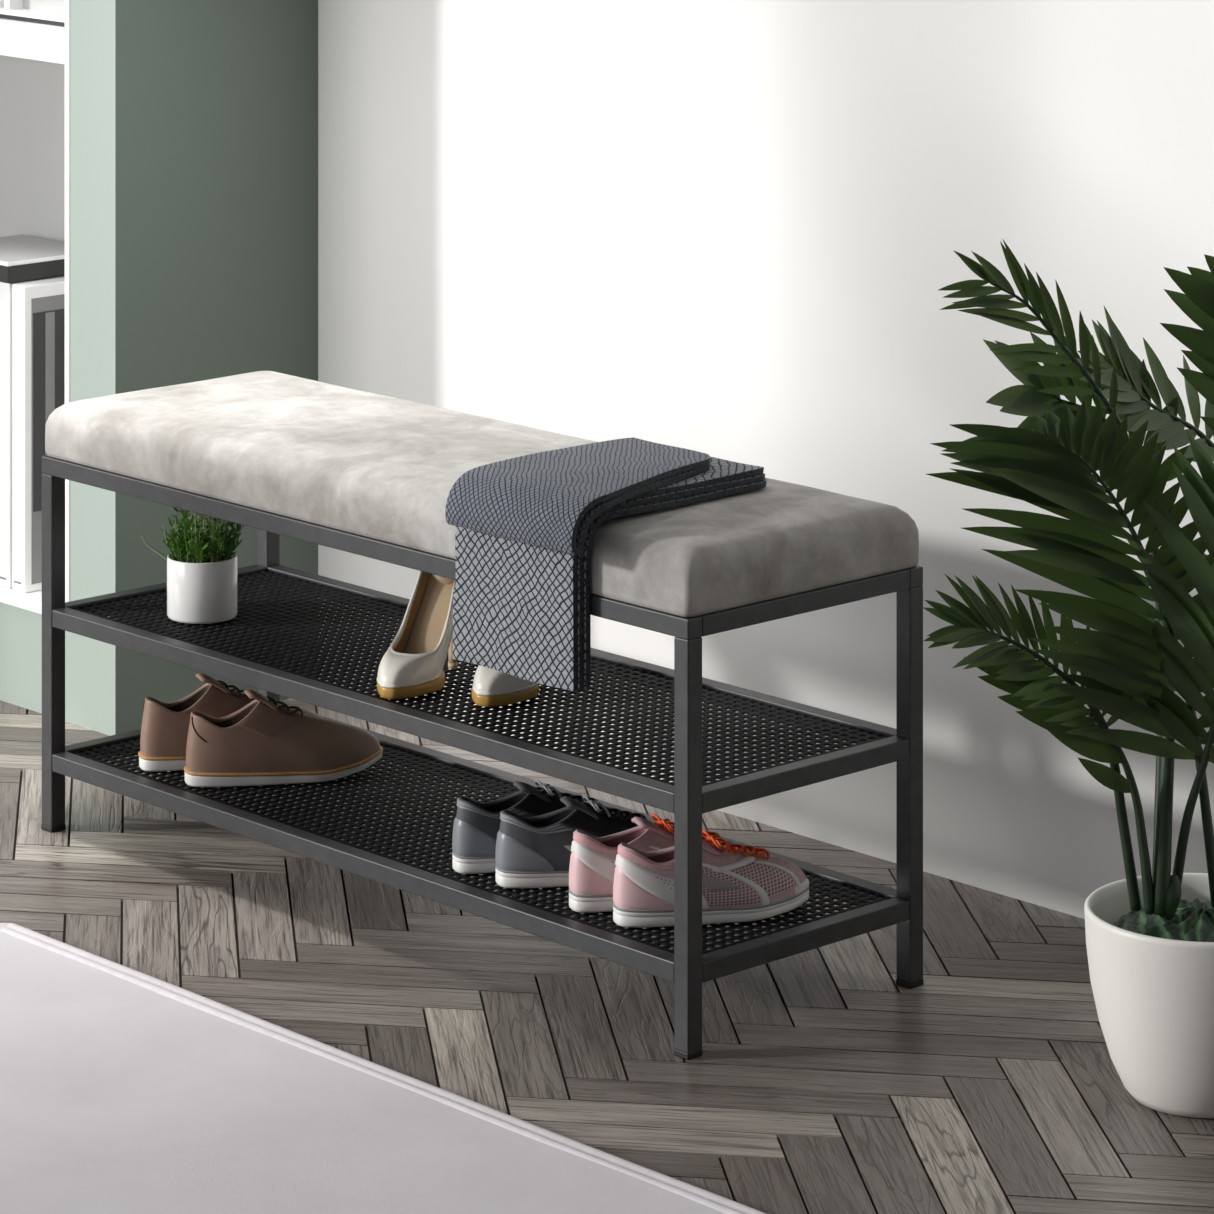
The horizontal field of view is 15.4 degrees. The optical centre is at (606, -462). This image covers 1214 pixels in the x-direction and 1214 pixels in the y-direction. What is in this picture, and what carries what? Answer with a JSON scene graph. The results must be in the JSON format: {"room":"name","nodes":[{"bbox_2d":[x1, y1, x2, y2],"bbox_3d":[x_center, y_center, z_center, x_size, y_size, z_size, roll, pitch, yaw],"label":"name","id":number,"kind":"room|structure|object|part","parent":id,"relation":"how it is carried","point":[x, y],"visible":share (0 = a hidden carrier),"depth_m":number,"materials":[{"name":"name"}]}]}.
{"room":"entryway","nodes":[
{"label":"entryway","id":0,"kind":"room"},
{"bbox_2d":[0,0,317,735],"bbox_3d":[-0.876,-0.099,6.072,0.436,3.100,1.296,0,0,-43],"label":"wall","id":1,"kind":"structure","parent":0,"point":[194,123],"depth_m":5.51,"materials":[{"name":"green paint"}]},
{"bbox_2d":[0,0,69,613],"bbox_3d":[-0.911,0.190,5.911,0.170,2.277,0.923,0,0,-43],"label":"bookcase","id":2,"kind":"object","parent":1,"relation":"in","point":[34,57],"visible":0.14,"depth_m":5.82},
{"bbox_2d":[0,275,64,588],"bbox_3d":[-0.703,1.123,5.688,0.146,0.382,0.030,0,0,-43],"label":"binder","id":3,"kind":"object","parent":2,"relation":"on","point":[5,288],"visible":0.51,"depth_m":5.64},
{"bbox_2d":[0,234,64,282],"bbox_3d":[-0.754,0.917,5.736,0.148,0.026,0.176,0,0,-43],"label":"file box","id":4,"kind":"object","parent":3,"relation":"on","point":[22,257],"visible":0.73,"depth_m":5.67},
{"bbox_3d":[-0.754,0.907,5.736,0.148,0.005,0.176,0,0,-43],"label":"lid","id":5,"kind":"part","parent":4,"relation":"part of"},
{"bbox_2d":[0,0,64,26],"bbox_3d":[-0.681,0.475,5.662,0.145,0.252,0.222,0,0,-43],"label":"tray","id":6,"kind":"object","parent":2,"relation":"on","point":[51,12],"visible":0.5,"depth_m":5.60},
{"bbox_3d":[-0.721,0.475,5.632,0.004,0.228,0.209,0,0,-43],"label":"panel","id":7,"kind":"part","parent":6,"relation":"part of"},
{"bbox_3d":[-0.913,0.623,5.909,0.164,0.044,0.905,0,0,-43],"label":"shelf","id":8,"kind":"part","parent":2,"relation":"part of","materials":[{"name":"white wood"}]},
{"bbox_3d":[-0.851,0.190,5.967,0.006,2.277,0.905,0,0,-43],"label":"panel","id":9,"kind":"part","parent":2,"relation":"part of","materials":[{"name":"white wood"}]},
{"bbox_2d":[12,277,64,592],"bbox_3d":[-0.681,1.123,5.665,0.146,0.382,0.030,0,0,-43],"label":"binder","id":10,"kind":"object","parent":2,"relation":"on","point":[38,307],"visible":0.52,"depth_m":5.62,"materials":[{"name":"white"}]},
{"bbox_3d":[-0.600,0.190,5.576,0.170,2.277,0.009,0,0,-43],"label":"panel","id":11,"kind":"part","parent":2,"relation":"part of","materials":[{"name":"white wood"}]},
{"bbox_2d":[0,698,1213,1213],"bbox_3d":[-0.880,1.476,3.753,4.077,0.050,5.943,0,0,-43],"label":"floor","id":12,"kind":"structure","parent":0,"point":[821,1083],"depth_m":4.43,"materials":[{"name":"grey wood"}]},
{"bbox_2d":[0,923,765,1213],"bbox_3d":[-0.392,1.444,3.372,1.462,0.012,2.291,0,0,-43],"label":"rug","id":13,"kind":"object","parent":12,"relation":"on","point":[124,1090],"visible":1,"depth_m":4.08,"materials":[{"name":"white carpet"}]},
{"bbox_2d":[41,371,923,1059],"bbox_3d":[-0.159,1.208,4.788,0.329,0.487,1.049,0,0,-43],"label":"bench","id":14,"kind":"object","parent":12,"relation":"on","point":[371,475],"visible":0.74,"depth_m":4.64,"materials":[{"name":"black metal"}]},
{"bbox_3d":[-0.622,1.248,5.060,0.020,0.394,0.020,0,0,-43],"label":"leg","id":15,"kind":"part","parent":14,"relation":"part of","materials":[{"name":"black metal"}]},
{"bbox_2d":[141,507,244,623],"bbox_3d":[-0.453,1.132,5.020,0.098,0.141,0.098,0,0,-43],"label":"potted herb","id":16,"kind":"object","parent":14,"relation":"on","point":[202,575],"visible":0.88,"depth_m":5.00,"materials":[{"name":"white ceramic"}]},
{"bbox_3d":[-0.502,1.127,5.016,0.037,0.029,0.003,0,0,13],"label":"blade","id":17,"kind":"part","parent":16,"relation":"part of","materials":[{"name":"green plant"}]},
{"bbox_3d":[-0.487,1.119,5.020,0.017,0.043,0.003,0,0,6],"label":"blade","id":18,"kind":"part","parent":16,"relation":"part of","materials":[{"name":"green plant"}]},
{"bbox_2d":[167,551,237,623],"bbox_3d":[-0.451,1.168,5.021,0.078,0.068,0.078,0,0,-43],"label":"pot","id":19,"kind":"object","parent":16,"relation":"attached to","point":[202,586],"depth_m":4.99,"materials":[{"name":"white ceramic"}]},
{"bbox_2d":[138,673,322,771],"bbox_3d":[-0.415,1.314,5.032,0.224,0.100,0.073,0,0,-21],"label":"shoe","id":20,"kind":"object","parent":14,"relation":"on","point":[165,726],"visible":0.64,"depth_m":4.99,"materials":[{"name":"brown leather"}]},
{"bbox_3d":[-0.396,1.248,5.270,0.020,0.394,0.020,0,0,-43],"label":"leg","id":21,"kind":"part","parent":14,"relation":"part of","materials":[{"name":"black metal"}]},
{"bbox_2d":[184,689,382,786],"bbox_3d":[-0.355,1.314,4.960,0.224,0.100,0.073,0,0,-18],"label":"shoe","id":22,"kind":"object","parent":14,"relation":"on","point":[263,742],"visible":1,"depth_m":4.93,"materials":[{"name":"brown leather"}]},
{"bbox_3d":[-0.272,1.041,4.683,0.020,0.020,1.048,0,0,-43],"label":"seat rail","id":23,"kind":"part","parent":14,"relation":"part of","materials":[{"name":"black metal"}]},
{"bbox_2d":[377,571,456,698],"bbox_3d":[-0.193,1.123,4.732,0.066,0.158,0.161,0,0,26],"label":"pump","id":24,"kind":"object","parent":14,"relation":"on","point":[413,663],"visible":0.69,"depth_m":4.74,"materials":[{"name":"beige leather"}]},
{"bbox_3d":[-0.159,1.372,4.788,0.327,0.020,1.047,0,0,-43],"label":"shelf frame","id":25,"kind":"part","parent":14,"relation":"part of","materials":[{"name":"black metal"}]},
{"bbox_3d":[-0.159,1.210,4.788,0.327,0.020,1.047,0,0,-43],"label":"shelf frame","id":26,"kind":"part","parent":14,"relation":"part of","materials":[{"name":"black metal"}]},
{"bbox_3d":[-0.159,1.205,4.788,0.305,0.003,1.025,0,0,-43],"label":"panel","id":27,"kind":"part","parent":14,"relation":"part of","materials":[{"name":"black metal"}]},
{"bbox_3d":[-0.159,1.367,4.788,0.305,0.003,1.025,0,0,-43],"label":"panel","id":28,"kind":"part","parent":14,"relation":"part of","materials":[{"name":"black metal"}]},
{"bbox_2d":[45,371,918,616],"bbox_3d":[-0.159,0.998,4.788,0.327,0.067,1.046,0,0,-43],"label":"cushion","id":29,"kind":"object","parent":14,"relation":"on","point":[371,475],"depth_m":4.69,"materials":[{"name":"grey fabric"}]},
{"bbox_2d":[472,665,539,706],"bbox_3d":[-0.093,1.123,4.701,0.066,0.158,0.161,0,0,26],"label":"pump","id":30,"kind":"object","parent":14,"relation":"on","point":[491,687],"visible":0.28,"depth_m":4.64,"materials":[{"name":"beige leather"}]},
{"bbox_2d":[452,780,631,873],"bbox_3d":[-0.062,1.322,4.648,0.206,0.084,0.068,0,0,-22],"label":"sneaker","id":31,"kind":"object","parent":14,"relation":"on","point":[476,826],"visible":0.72,"depth_m":4.60,"materials":[{"name":"grey fabric"}]},
{"bbox_2d":[452,818,495,856],"bbox_3d":[-0.133,1.329,4.619,0.053,0.039,0.049,0,0,-22],"label":"heels","id":32,"kind":"structure","parent":31,"relation":"on","point":[467,840],"depth_m":4.60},
{"bbox_3d":[-0.126,1.298,4.621,0.058,0.014,0.043,0,0,-22],"label":"collar trim","id":33,"kind":"part","parent":31,"relation":"part of","materials":[{"name":"grey fabric"}]},
{"bbox_3d":[-0.124,1.300,4.622,0.063,0.014,0.044,0,0,-22],"label":"collar trim","id":34,"kind":"part","parent":31,"relation":"part of","materials":[{"name":"grey fabric"}]},
{"bbox_3d":[-0.121,1.303,4.624,0.070,0.014,0.046,0,0,-22],"label":"collar trim","id":35,"kind":"part","parent":31,"relation":"part of","materials":[{"name":"grey fabric"}]},
{"bbox_2d":[495,795,667,887],"bbox_3d":[-0.013,1.322,4.590,0.206,0.084,0.068,0,0,-19],"label":"sneaker","id":36,"kind":"object","parent":14,"relation":"on","point":[531,852],"visible":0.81,"depth_m":4.55,"materials":[{"name":"grey fabric"}]},
{"bbox_2d":[495,831,553,871],"bbox_3d":[-0.086,1.329,4.566,0.053,0.039,0.049,0,0,-19],"label":"heels","id":37,"kind":"structure","parent":36,"relation":"on","point":[510,854],"depth_m":4.55,"materials":[{"name":"grey leather"}]},
{"bbox_3d":[-0.079,1.298,4.568,0.058,0.014,0.044,0,0,-19],"label":"collar trim","id":38,"kind":"part","parent":36,"relation":"part of","materials":[{"name":"grey fabric"}]},
{"bbox_3d":[-0.077,1.300,4.569,0.063,0.014,0.044,0,0,-19],"label":"collar trim","id":39,"kind":"part","parent":36,"relation":"part of","materials":[{"name":"grey fabric"}]},
{"bbox_3d":[-0.074,1.303,4.569,0.070,0.014,0.046,0,0,-19],"label":"collar trim","id":40,"kind":"part","parent":36,"relation":"part of","materials":[{"name":"grey fabric"}]},
{"bbox_2d":[445,437,766,690],"bbox_3d":[0.010,1.025,4.523,0.311,0.197,0.206,0,0,-43],"label":"folded throw","id":41,"kind":"object","parent":14,"relation":"on","point":[527,526],"visible":1,"depth_m":4.45,"materials":[{"name":"grey fabric"}]},
{"bbox_2d":[569,814,749,912],"bbox_3d":[0.057,1.322,4.518,0.204,0.084,0.068,0,0,-22],"label":"sneaker","id":42,"kind":"object","parent":14,"relation":"on","point":[592,865],"visible":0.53,"depth_m":4.47,"materials":[{"name":"pink fabric"}]},
{"bbox_2d":[569,852,613,894],"bbox_3d":[-0.010,1.327,4.490,0.058,0.043,0.050,0,0,-22],"label":"heels","id":43,"kind":"structure","parent":42,"relation":"on","point":[583,880],"depth_m":4.47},
{"bbox_3d":[0.078,1.248,4.307,0.020,0.394,0.020,0,0,-43],"label":"leg","id":44,"kind":"part","parent":14,"relation":"part of","materials":[{"name":"black metal"}]},
{"bbox_2d":[613,830,808,927],"bbox_3d":[0.105,1.322,4.461,0.204,0.084,0.068,0,0,-19],"label":"sneaker","id":45,"kind":"object","parent":14,"relation":"on","point":[740,885],"visible":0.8,"depth_m":4.43,"materials":[{"name":"pink fabric"}]},
{"bbox_2d":[613,866,673,909],"bbox_3d":[0.036,1.327,4.438,0.058,0.043,0.050,0,0,-19],"label":"heels","id":46,"kind":"structure","parent":45,"relation":"on","point":[627,894],"depth_m":4.42,"materials":[{"name":"pink leather"}]},
{"bbox_3d":[0.191,1.041,4.412,0.289,0.020,0.020,0,0,-43],"label":"seat rail","id":47,"kind":"part","parent":14,"relation":"part of","materials":[{"name":"black metal"}]},
{"bbox_3d":[0.304,1.248,4.517,0.020,0.394,0.020,0,0,-43],"label":"leg","id":48,"kind":"part","parent":14,"relation":"part of","materials":[{"name":"black metal"}]},
{"bbox_3d":[-0.046,1.041,4.893,0.020,0.020,1.048,0,0,-43],"label":"seat rail","id":49,"kind":"part","parent":14,"relation":"part of","materials":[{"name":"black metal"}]},
{"bbox_2d":[923,238,1213,1117],"bbox_3d":[0.525,1.045,4.170,0.449,0.811,0.295,0,0,9],"label":"potted palm","id":50,"kind":"object","parent":12,"relation":"on","point":[1150,935],"visible":1,"depth_m":4.13,"materials":[{"name":"green plant"}]},
{"bbox_2d":[1084,873,1213,1117],"bbox_3d":[0.555,1.363,4.197,0.220,0.176,0.220,0,0,0],"label":"planter","id":51,"kind":"object","parent":50,"relation":"attached to","point":[1151,957],"depth_m":4.13,"materials":[{"name":"white ceramic"}]},
{"bbox_2d":[318,0,1213,918],"bbox_3d":[1.009,-0.099,4.274,0.120,3.100,3.904,0,0,-43],"label":"wall","id":52,"kind":"structure","parent":0,"point":[730,230],"depth_m":5.04,"materials":[{"name":"white paint"}]}
]}

